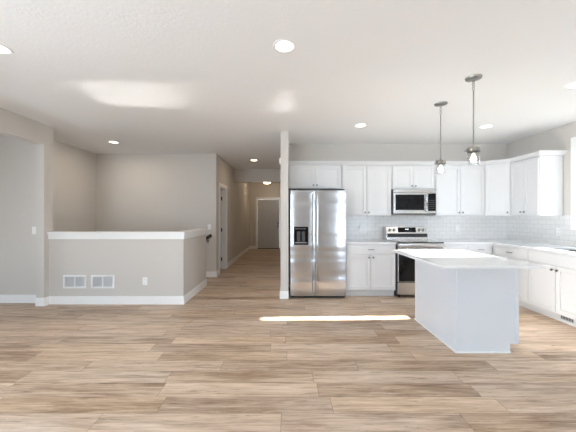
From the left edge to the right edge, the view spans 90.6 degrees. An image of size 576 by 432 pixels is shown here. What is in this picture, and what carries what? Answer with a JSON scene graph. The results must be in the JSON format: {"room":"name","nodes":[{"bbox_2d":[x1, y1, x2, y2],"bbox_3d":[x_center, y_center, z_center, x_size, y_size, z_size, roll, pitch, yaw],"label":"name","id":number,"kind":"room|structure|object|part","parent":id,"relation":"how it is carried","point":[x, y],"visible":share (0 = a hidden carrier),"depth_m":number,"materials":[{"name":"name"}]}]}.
{"room":"open-plan kitchen","nodes":[
{"label":"open-plan kitchen","id":0,"kind":"room"},
{"bbox_2d":[0,134,35,294],"bbox_3d":[-5.100,-0.015,3.165,2.600,2.740,2.770,0,0,0],"label":"wall","id":1,"kind":"structure","parent":0,"point":[17,156],"depth_m":4.45,"materials":[{"name":"grey paint"}]},
{"bbox_2d":[0,295,35,302],"bbox_3d":[-5.040,1.292,4.443,2.480,0.125,0.014,0,0,0],"label":"baseboard","id":2,"kind":"structure","parent":1,"relation":"attached to","point":[3,298],"depth_m":4.44,"materials":[{"name":"white paint"}]},
{"bbox_2d":[0,108,52,297],"bbox_3d":[-3.740,-0.015,1.010,0.120,2.740,6.900,0,0,0],"label":"wall","id":3,"kind":"structure","parent":0,"point":[12,124],"depth_m":4.29,"materials":[{"name":"grey paint"}]},
{"bbox_2d":[35,296,48,305],"bbox_3d":[-3.733,1.292,1.040,0.134,0.125,6.680,0,0,0],"label":"baseboard","id":4,"kind":"structure","parent":3,"relation":"attached to","point":[38,301],"depth_m":4.28,"materials":[{"name":"white paint"}]},
{"bbox_2d":[49,234,205,295],"bbox_3d":[-2.647,0.840,4.980,2.066,1.030,1.200,0,0,0],"label":"wall","id":5,"kind":"structure","parent":0,"point":[171,267],"depth_m":4.38,"materials":[{"name":"grey paint"}]},
{"bbox_2d":[63,275,85,287],"bbox_3d":[-3.281,1.009,4.375,0.352,0.200,0.010,0,0,0],"label":"air vent","id":6,"kind":"object","parent":5,"relation":"in","point":[69,281],"visible":1,"depth_m":4.37,"materials":[{"name":"grey plastic"}]},
{"bbox_3d":[-3.281,1.009,4.379,0.332,0.180,0.002,0,0,0],"label":"plate","id":7,"kind":"part","parent":6,"relation":"part of","materials":[{"name":"grey plastic"}]},
{"bbox_2d":[91,275,113,287],"bbox_3d":[-2.852,1.009,4.375,0.352,0.200,0.010,0,0,0],"label":"air vent","id":8,"kind":"object","parent":5,"relation":"in","point":[97,281],"visible":1,"depth_m":4.37,"materials":[{"name":"grey plastic"}]},
{"bbox_3d":[-2.852,1.009,4.379,0.332,0.180,0.002,0,0,0],"label":"plate","id":9,"kind":"part","parent":8,"relation":"part of","materials":[{"name":"grey plastic"}]},
{"bbox_2d":[47,228,207,238],"bbox_3d":[-2.632,0.300,4.980,2.097,0.110,1.260,0,0,0],"label":"trim","id":10,"kind":"structure","parent":5,"relation":"on","point":[185,234],"depth_m":4.37,"materials":[{"name":"white paint"}]},
{"bbox_2d":[49,279,206,303],"bbox_3d":[-2.633,1.292,4.980,2.066,0.125,1.228,0,0,0],"label":"baseboard","id":11,"kind":"structure","parent":5,"relation":"attached to","point":[52,299],"depth_m":4.37,"materials":[{"name":"white paint"}]},
{"bbox_2d":[143,277,146,284],"bbox_3d":[-2.205,1.000,4.375,0.072,0.116,0.010,0,0,0],"label":"wall outlet","id":12,"kind":"object","parent":5,"relation":"attached to","point":[144,278],"visible":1,"depth_m":4.37,"materials":[{"name":"white plastic"}]},
{"bbox_2d":[53,140,210,270],"bbox_3d":[-3.055,1.385,5.495,2.670,5.540,1.890,0,0,0],"label":"wall","id":13,"kind":"structure","parent":0,"point":[92,191],"depth_m":6.32,"materials":[{"name":"grey paint"}]},
{"bbox_2d":[211,154,249,270],"bbox_3d":[-1.660,-0.015,9.050,0.120,2.740,5.460,0,0,0],"label":"wall","id":14,"kind":"structure","parent":0,"point":[238,193],"depth_m":7.86,"materials":[{"name":"grey paint"}]},
{"bbox_2d":[219,183,226,274],"bbox_3d":[-2.001,0.295,6.965,0.838,2.120,0.850,0,0,0],"label":"door","id":15,"kind":"structure","parent":14,"relation":"in","point":[223,192],"depth_m":7.30,"materials":[{"name":"white paint"}]},
{"bbox_3d":[-2.075,0.334,7.280,0.690,2.018,0.040,0,0,0],"label":"panel","id":16,"kind":"part","parent":15,"relation":"part of","materials":[{"name":"white paint"}]},
{"bbox_2d":[206,246,249,276],"bbox_3d":[-2.243,1.623,9.043,1.314,0.785,5.474,0,0,0],"label":"baseboard","id":17,"kind":"structure","parent":14,"relation":"attached to","point":[208,273],"depth_m":7.55,"materials":[{"name":"white paint"}]},
{"bbox_2d":[234,169,280,181],"bbox_3d":[-0.865,-1.197,8.490,1.470,0.376,0.120,0,0,0],"label":"wall","id":18,"kind":"structure","parent":0,"point":[240,175],"depth_m":8.43,"materials":[{"name":"grey paint"}]},
{"bbox_2d":[250,182,280,245],"bbox_3d":[-0.860,-0.015,11.850,1.720,2.740,0.140,0,0,0],"label":"wall","id":19,"kind":"structure","parent":0,"point":[257,189],"depth_m":11.78,"materials":[{"name":"grey paint"}]},
{"bbox_2d":[256,197,280,248],"bbox_3d":[-0.825,0.292,11.818,1.070,2.125,0.165,0,0,0],"label":"door","id":20,"kind":"structure","parent":19,"relation":"in","point":[268,209],"depth_m":11.80,"materials":[{"name":"white paint"}]},
{"bbox_2d":[281,131,287,290],"bbox_3d":[-0.065,-0.015,8.225,0.130,2.740,7.110,0,0,0],"label":"wall","id":21,"kind":"structure","parent":0,"point":[284,134],"depth_m":4.67,"materials":[{"name":"grey paint"}]},
{"bbox_2d":[280,285,288,298],"bbox_3d":[-0.071,1.292,8.218,0.146,0.125,7.124,0,0,0],"label":"baseboard","id":22,"kind":"structure","parent":21,"relation":"attached to","point":[283,294],"depth_m":4.66,"materials":[{"name":"white paint"}]},
{"bbox_2d":[0,0,575,168],"bbox_3d":[-1.030,-1.460,4.740,10.740,0.150,14.360,0,0,0],"label":"ceiling","id":23,"kind":"structure","parent":0,"point":[144,76],"depth_m":2.71,"materials":[{"name":"white paint"}]},
{"bbox_2d":[0,44,13,54],"bbox_3d":[-2.400,-1.382,2.350,0.192,0.006,0.192,0,0,0],"label":"recessed light","id":24,"kind":"object","parent":23,"relation":"in","point":[4,50],"visible":1,"depth_m":2.38,"materials":[{"name":"white plastic"}]},
{"bbox_2d":[273,39,295,52],"bbox_3d":[-0.033,-1.382,2.325,0.192,0.006,0.192,0,0,0],"label":"recessed light","id":25,"kind":"object","parent":23,"relation":"in","point":[282,45],"visible":1,"depth_m":2.32,"materials":[{"name":"white plastic"}]},
{"bbox_2d":[354,123,366,127],"bbox_3d":[1.105,-1.382,4.350,0.192,0.006,0.192,0,0,0],"label":"recessed light","id":26,"kind":"object","parent":23,"relation":"in","point":[359,125],"visible":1,"depth_m":4.35,"materials":[{"name":"white plastic"}]},
{"bbox_2d":[434,101,447,171],"bbox_3d":[1.875,-0.949,3.508,0.150,0.873,0.153,0,0,0],"label":"pendant light","id":27,"kind":"object","parent":23,"relation":"hanging from","point":[440,104],"visible":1,"depth_m":3.50,"materials":[{"name":"silver metal"}]},
{"bbox_3d":[1.875,-0.973,3.510,0.013,0.575,0.013,0,0,0],"label":"rod","id":28,"kind":"part","parent":27,"relation":"part of","materials":[{"name":"silver metal"}]},
{"bbox_2d":[464,74,482,161],"bbox_3d":[1.850,-0.949,2.848,0.150,0.873,0.153,0,0,0],"label":"pendant light","id":29,"kind":"object","parent":23,"relation":"hanging from","point":[474,149],"visible":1,"depth_m":2.84,"materials":[{"name":"silver metal"}]},
{"bbox_3d":[1.850,-0.973,2.850,0.013,0.575,0.013,0,0,0],"label":"rod","id":30,"kind":"part","parent":29,"relation":"part of","materials":[{"name":"silver metal"}]},
{"bbox_3d":[1.850,-0.581,2.850,0.056,0.089,0.056,0,0,0],"label":"bulb","id":31,"kind":"part","parent":29,"relation":"part of","materials":[{"name":"white glass"}]},
{"bbox_2d":[479,124,493,127],"bbox_3d":[3.050,-1.382,4.400,0.192,0.006,0.192,0,0,0],"label":"recessed light","id":32,"kind":"object","parent":23,"relation":"in","point":[487,125],"visible":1,"depth_m":4.40,"materials":[{"name":"white plastic"}]},
{"bbox_2d":[564,82,575,88],"bbox_3d":[3.030,-1.382,3.000,0.192,0.006,0.192,0,0,0],"label":"recessed light","id":33,"kind":"object","parent":23,"relation":"in","point":[573,84],"visible":1,"depth_m":3.03,"materials":[{"name":"white plastic"}]},
{"bbox_2d":[0,249,575,431],"bbox_3d":[-1.030,1.455,4.740,10.740,0.200,14.360,0,0,0],"label":"floor","id":34,"kind":"structure","parent":0,"point":[237,356],"depth_m":2.52,"materials":[{"name":"brown wood"}]},
{"bbox_2d":[290,189,345,296],"bbox_3d":[0.487,0.457,5.025,0.906,1.797,0.870,0,0,0],"label":"refrigerator","id":35,"kind":"object","parent":34,"relation":"on","point":[317,217],"visible":1,"depth_m":4.65,"materials":[{"name":"grey metal"}]},
{"bbox_3d":[0.234,0.443,4.684,0.401,1.725,0.068,0,0,0],"label":"door","id":36,"kind":"part","parent":35,"relation":"part of","materials":[{"name":"silver metal"}]},
{"bbox_3d":[0.407,0.445,4.627,0.025,1.640,0.076,0,0,0],"label":"handle","id":37,"kind":"part","parent":35,"relation":"part of","materials":[{"name":"silver metal"}]},
{"bbox_3d":[0.471,0.445,4.627,0.025,1.640,0.076,0,0,0],"label":"handle","id":38,"kind":"part","parent":35,"relation":"part of","materials":[{"name":"silver metal"}]},
{"bbox_3d":[0.692,0.443,4.684,0.497,1.725,0.068,0,0,0],"label":"door","id":39,"kind":"part","parent":35,"relation":"part of","materials":[{"name":"silver metal"}]},
{"bbox_2d":[346,244,395,295],"bbox_3d":[1.372,0.914,5.097,0.840,0.882,0.762,0,0,0],"label":"base cabinet","id":40,"kind":"object","parent":34,"relation":"on","point":[370,268],"visible":0.94,"depth_m":4.76,"materials":[{"name":"white paint"}]},
{"bbox_3d":[1.167,0.935,4.760,0.404,0.590,0.020,0,0,0],"label":"door","id":41,"kind":"part","parent":40,"relation":"part of","materials":[{"name":"white paint"}]},
{"bbox_3d":[1.372,0.559,4.760,0.814,0.145,0.020,0,0,0],"label":"drawer","id":42,"kind":"part","parent":40,"relation":"part of","materials":[{"name":"white paint"}]},
{"bbox_2d":[346,239,395,243],"bbox_3d":[1.375,0.456,5.110,0.845,0.030,0.740,0,0,0],"label":"countertop","id":43,"kind":"structure","parent":40,"relation":"on","point":[348,241],"depth_m":4.93,"materials":[{"name":"white stone"}]},
{"bbox_3d":[1.577,0.935,4.760,0.404,0.590,0.020,0,0,0],"label":"door","id":44,"kind":"part","parent":40,"relation":"part of","materials":[{"name":"white paint"}]},
{"bbox_2d":[383,226,444,296],"bbox_3d":[2.182,0.777,5.046,0.759,1.155,0.848,0,0,0],"label":"range","id":45,"kind":"object","parent":34,"relation":"on","point":[405,237],"visible":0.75,"depth_m":4.69,"materials":[{"name":"grey metal"}]},
{"bbox_3d":[2.182,1.198,4.712,0.749,0.195,0.044,0,0,0],"label":"storage drawer","id":46,"kind":"part","parent":45,"relation":"part of","materials":[{"name":"silver metal"}]},
{"bbox_2d":[387,239,443,242],"bbox_3d":[2.182,0.440,4.960,0.759,0.021,0.540,0,0,0],"label":"cooktop","id":47,"kind":"object","parent":45,"relation":"in","point":[393,240],"depth_m":4.81,"materials":[{"name":"black glass"}]},
{"bbox_3d":[2.182,0.802,4.712,0.749,0.575,0.044,0,0,0],"label":"oven door","id":48,"kind":"part","parent":45,"relation":"part of","materials":[{"name":"silver metal"}]},
{"bbox_3d":[2.182,0.480,4.698,0.759,0.060,0.076,0,0,0],"label":"trim","id":49,"kind":"part","parent":45,"relation":"part of","materials":[{"name":"silver metal"}]},
{"bbox_3d":[2.182,0.555,4.657,0.657,0.026,0.070,0,0,0],"label":"handle","id":50,"kind":"part","parent":45,"relation":"part of","materials":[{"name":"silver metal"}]},
{"bbox_2d":[414,260,518,352],"bbox_3d":[1.972,0.912,3.274,0.649,0.886,0.932,0,0,0],"label":"kitchen island","id":51,"kind":"object","parent":34,"relation":"on","point":[467,310],"visible":0.72,"depth_m":2.82,"materials":[{"name":"white paint"}]},
{"bbox_3d":[1.669,0.912,3.280,0.018,0.886,0.920,0,0,0],"label":"panel","id":52,"kind":"part","parent":51,"relation":"part of","materials":[{"name":"white paint"}]},
{"bbox_3d":[1.921,1.346,3.274,0.545,0.018,0.932,0,0,0],"label":"shoe molding","id":53,"kind":"part","parent":51,"relation":"part of","materials":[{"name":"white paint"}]},
{"bbox_2d":[391,250,545,268],"bbox_3d":[1.821,0.456,3.147,0.928,0.025,1.235,0,0,0],"label":"island countertop","id":54,"kind":"structure","parent":51,"relation":"on","point":[443,259],"depth_m":2.84,"materials":[{"name":"white stone"}]},
{"bbox_3d":[1.971,0.912,2.829,0.584,0.886,0.018,0,0,0],"label":"panel","id":55,"kind":"part","parent":51,"relation":"part of","materials":[{"name":"white paint"}]},
{"bbox_2d":[444,244,491,254],"bbox_3d":[2.990,0.914,5.097,0.830,0.882,0.762,0,0,0],"label":"base cabinet","id":56,"kind":"object","parent":34,"relation":"on","point":[479,248],"visible":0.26,"depth_m":4.75,"materials":[{"name":"white paint"}]},
{"bbox_3d":[2.788,0.559,4.760,0.399,0.145,0.020,0,0,0],"label":"drawer","id":57,"kind":"part","parent":56,"relation":"part of","materials":[{"name":"white paint"}]},
{"bbox_3d":[3.192,0.559,4.760,0.399,0.145,0.020,0,0,0],"label":"drawer","id":58,"kind":"part","parent":56,"relation":"part of","materials":[{"name":"white paint"}]},
{"bbox_2d":[492,244,495,255],"bbox_3d":[3.804,0.914,5.085,0.768,0.882,0.786,0,0,0],"label":"base cabinet","id":59,"kind":"object","parent":34,"relation":"on","point":[493,245],"visible":0.02,"depth_m":4.75,"materials":[{"name":"white paint"}]},
{"bbox_2d":[428,239,575,255],"bbox_3d":[3.379,0.456,4.050,1.622,0.030,2.860,0,0,0],"label":"countertop","id":60,"kind":"structure","parent":59,"relation":"on","point":[546,247],"depth_m":4.57,"materials":[{"name":"white stone"}]},
{"bbox_2d":[496,245,534,310],"bbox_3d":[3.777,0.914,4.367,0.822,0.882,0.645,0,0,0],"label":"base cabinet","id":61,"kind":"object","parent":34,"relation":"on","point":[519,254],"visible":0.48,"depth_m":4.18,"materials":[{"name":"white paint"}]},
{"bbox_3d":[3.410,0.559,4.367,0.020,0.145,0.619,0,0,0],"label":"drawer","id":62,"kind":"part","parent":61,"relation":"part of","materials":[{"name":"white paint"}]},
{"bbox_3d":[3.410,0.935,4.367,0.020,0.590,0.619,0,0,0],"label":"door","id":63,"kind":"part","parent":61,"relation":"part of","materials":[{"name":"white paint"}]},
{"bbox_2d":[529,250,575,326],"bbox_3d":[3.779,0.914,3.632,0.818,0.882,0.820,0,0,0],"label":"base cabinet","id":64,"kind":"object","parent":34,"relation":"on","point":[552,289],"visible":0.96,"depth_m":3.66,"materials":[{"name":"white paint"}]},
{"bbox_3d":[3.410,0.935,3.832,0.020,0.590,0.394,0,0,0],"label":"door","id":65,"kind":"part","parent":64,"relation":"part of","materials":[{"name":"white paint"}]},
{"bbox_3d":[3.410,0.559,3.632,0.020,0.145,0.794,0,0,0],"label":"drawer","id":66,"kind":"part","parent":64,"relation":"part of","materials":[{"name":"white paint"}]},
{"bbox_3d":[3.410,0.935,3.432,0.020,0.590,0.394,0,0,0],"label":"door","id":67,"kind":"part","parent":64,"relation":"part of","materials":[{"name":"white paint"}]},
{"bbox_2d":[561,315,573,323],"bbox_3d":[3.492,1.289,3.570,0.006,0.056,0.170,0,0,0],"label":"register","id":68,"kind":"object","parent":64,"relation":"attached to","point":[562,317],"visible":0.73,"depth_m":3.56,"materials":[{"name":"grey plastic"}]},
{"bbox_2d":[288,144,506,285],"bbox_3d":[2.170,-0.015,5.550,4.340,2.740,0.120,0,0,0],"label":"wall","id":69,"kind":"structure","parent":0,"point":[296,152],"depth_m":5.49,"materials":[{"name":"grey paint"}]},
{"bbox_2d":[289,165,340,189],"bbox_3d":[0.481,-0.708,5.298,0.955,0.425,0.379,0,0,0],"label":"upper cabinet","id":70,"kind":"object","parent":69,"relation":"attached to","point":[301,177],"visible":0.99,"depth_m":5.15,"materials":[{"name":"white paint"}]},
{"bbox_3d":[0.249,-0.703,5.149,0.460,0.395,0.020,0,0,0],"label":"door","id":71,"kind":"part","parent":70,"relation":"part of","materials":[{"name":"white paint"}]},
{"bbox_3d":[0.714,-0.703,5.149,0.460,0.395,0.020,0,0,0],"label":"door","id":72,"kind":"part","parent":70,"relation":"part of","materials":[{"name":"white paint"}]},
{"bbox_2d":[341,165,390,215],"bbox_3d":[1.412,-0.463,5.298,0.900,0.915,0.379,0,0,0],"label":"upper cabinet","id":73,"kind":"object","parent":69,"relation":"attached to","point":[367,187],"visible":0.91,"depth_m":5.15,"materials":[{"name":"white paint"}]},
{"bbox_3d":[1.193,-0.458,5.149,0.432,0.885,0.020,0,0,0],"label":"door","id":74,"kind":"part","parent":73,"relation":"part of","materials":[{"name":"white paint"}]},
{"bbox_3d":[1.631,-0.458,5.149,0.432,0.885,0.020,0,0,0],"label":"door","id":75,"kind":"part","parent":73,"relation":"part of","materials":[{"name":"white paint"}]},
{"bbox_2d":[391,165,434,189],"bbox_3d":[2.255,-0.700,5.298,0.780,0.440,0.379,0,0,0],"label":"upper cabinet","id":76,"kind":"object","parent":69,"relation":"attached to","point":[402,176],"visible":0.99,"depth_m":5.15,"materials":[{"name":"white paint"}]},
{"bbox_3d":[2.066,-0.695,5.149,0.372,0.410,0.020,0,0,0],"label":"door","id":77,"kind":"part","parent":76,"relation":"part of","materials":[{"name":"white paint"}]},
{"bbox_2d":[391,189,435,213],"bbox_3d":[2.252,-0.253,5.253,0.760,0.449,0.453,0,0,0],"label":"microwave","id":78,"kind":"object","parent":76,"relation":"attached to","point":[403,201],"visible":0.98,"depth_m":5.07,"materials":[{"name":"grey metal"}]},
{"bbox_3d":[2.176,-0.231,5.090,0.608,0.377,0.029,0,0,0],"label":"door","id":79,"kind":"part","parent":78,"relation":"part of","materials":[{"name":"black glass"}]},
{"bbox_3d":[2.252,-0.450,5.090,0.760,0.055,0.030,0,0,0],"label":"vent trim","id":80,"kind":"part","parent":78,"relation":"part of","materials":[{"name":"silver metal"}]},
{"bbox_3d":[2.557,-0.231,5.090,0.150,0.377,0.029,0,0,0],"label":"control panel","id":81,"kind":"part","parent":78,"relation":"part of","materials":[{"name":"silver metal"}]},
{"bbox_3d":[2.555,-0.246,5.074,0.138,0.312,0.005,0,0,0],"label":"keypad glass","id":82,"kind":"part","parent":78,"relation":"part of","materials":[{"name":"black glass"}]},
{"bbox_3d":[2.444,-0.695,5.149,0.372,0.410,0.020,0,0,0],"label":"door","id":83,"kind":"part","parent":76,"relation":"part of","materials":[{"name":"white paint"}]},
{"bbox_2d":[346,216,505,238],"bbox_3d":[2.574,0.233,5.486,3.237,0.484,0.008,0,0,0],"label":"tiled wall","id":84,"kind":"structure","parent":69,"relation":"attached to","point":[438,227],"depth_m":5.48,"materials":[{"name":"white tile"}]},
{"bbox_2d":[426,165,484,215],"bbox_3d":[3.103,-0.463,5.293,0.905,0.915,0.369,0,0,0],"label":"upper cabinet","id":85,"kind":"object","parent":69,"relation":"attached to","point":[460,189],"visible":0.97,"depth_m":5.15,"materials":[{"name":"white paint"}]},
{"bbox_3d":[2.882,-0.458,5.149,0.434,0.885,0.020,0,0,0],"label":"door","id":86,"kind":"part","parent":85,"relation":"part of","materials":[{"name":"white paint"}]},
{"bbox_3d":[3.323,-0.458,5.149,0.434,0.885,0.020,0,0,0],"label":"door","id":87,"kind":"part","parent":85,"relation":"part of","materials":[{"name":"white paint"}]},
{"bbox_2d":[485,163,510,215],"bbox_3d":[3.871,-0.463,5.195,0.634,0.915,0.571,0,0,0],"label":"upper cabinet","id":88,"kind":"object","parent":69,"relation":"attached to","point":[497,176],"visible":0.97,"depth_m":5.04,"materials":[{"name":"white paint"}]},
{"bbox_2d":[507,121,575,214],"bbox_3d":[4.270,-0.015,1.585,0.140,2.740,8.050,0,0,0],"label":"wall","id":89,"kind":"structure","parent":0,"point":[559,138],"depth_m":4.43,"materials":[{"name":"grey paint"}]},
{"bbox_2d":[510,156,562,215],"bbox_3d":[3.989,-0.463,4.638,0.399,0.915,0.575,0,0,0],"label":"upper cabinet","id":90,"kind":"object","parent":89,"relation":"attached to","point":[536,183],"visible":1,"depth_m":4.37,"materials":[{"name":"white paint"}]},
{"bbox_2d":[289,150,566,164],"bbox_3d":[2.100,-0.955,4.724,4.196,0.065,0.869,0,0,0],"label":"crown molding","id":91,"kind":"structure","parent":90,"relation":"attached to","point":[540,152],"depth_m":5.10,"materials":[{"name":"white paint"}]},
{"bbox_3d":[3.829,-0.458,4.775,0.020,0.885,0.270,0,0,0],"label":"door","id":92,"kind":"part","parent":90,"relation":"part of","materials":[{"name":"white paint"}]},
{"bbox_3d":[3.829,-0.458,4.500,0.020,0.885,0.270,0,0,0],"label":"door","id":93,"kind":"part","parent":90,"relation":"part of","materials":[{"name":"white paint"}]},
{"bbox_2d":[506,215,575,245],"bbox_3d":[4.196,0.233,4.055,0.008,0.484,2.870,0,0,0],"label":"tiled wall","id":94,"kind":"structure","parent":89,"relation":"attached to","point":[542,229],"depth_m":4.72,"materials":[{"name":"white tile"}]},
{"bbox_2d":[556,228,560,235],"bbox_3d":[4.187,0.245,4.420,0.010,0.116,0.072,0,0,0],"label":"wall outlet","id":95,"kind":"object","parent":94,"relation":"attached to","point":[558,230],"visible":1,"depth_m":4.42,"materials":[{"name":"white plastic"}]},
{"bbox_2d":[571,137,575,229],"bbox_3d":[4.245,-0.475,3.580,0.150,1.360,1.290,0,0,0],"label":"window","id":96,"kind":"structure","parent":89,"relation":"in","point":[573,140],"depth_m":4.18,"materials":[{"name":"white paint"}]}
]}

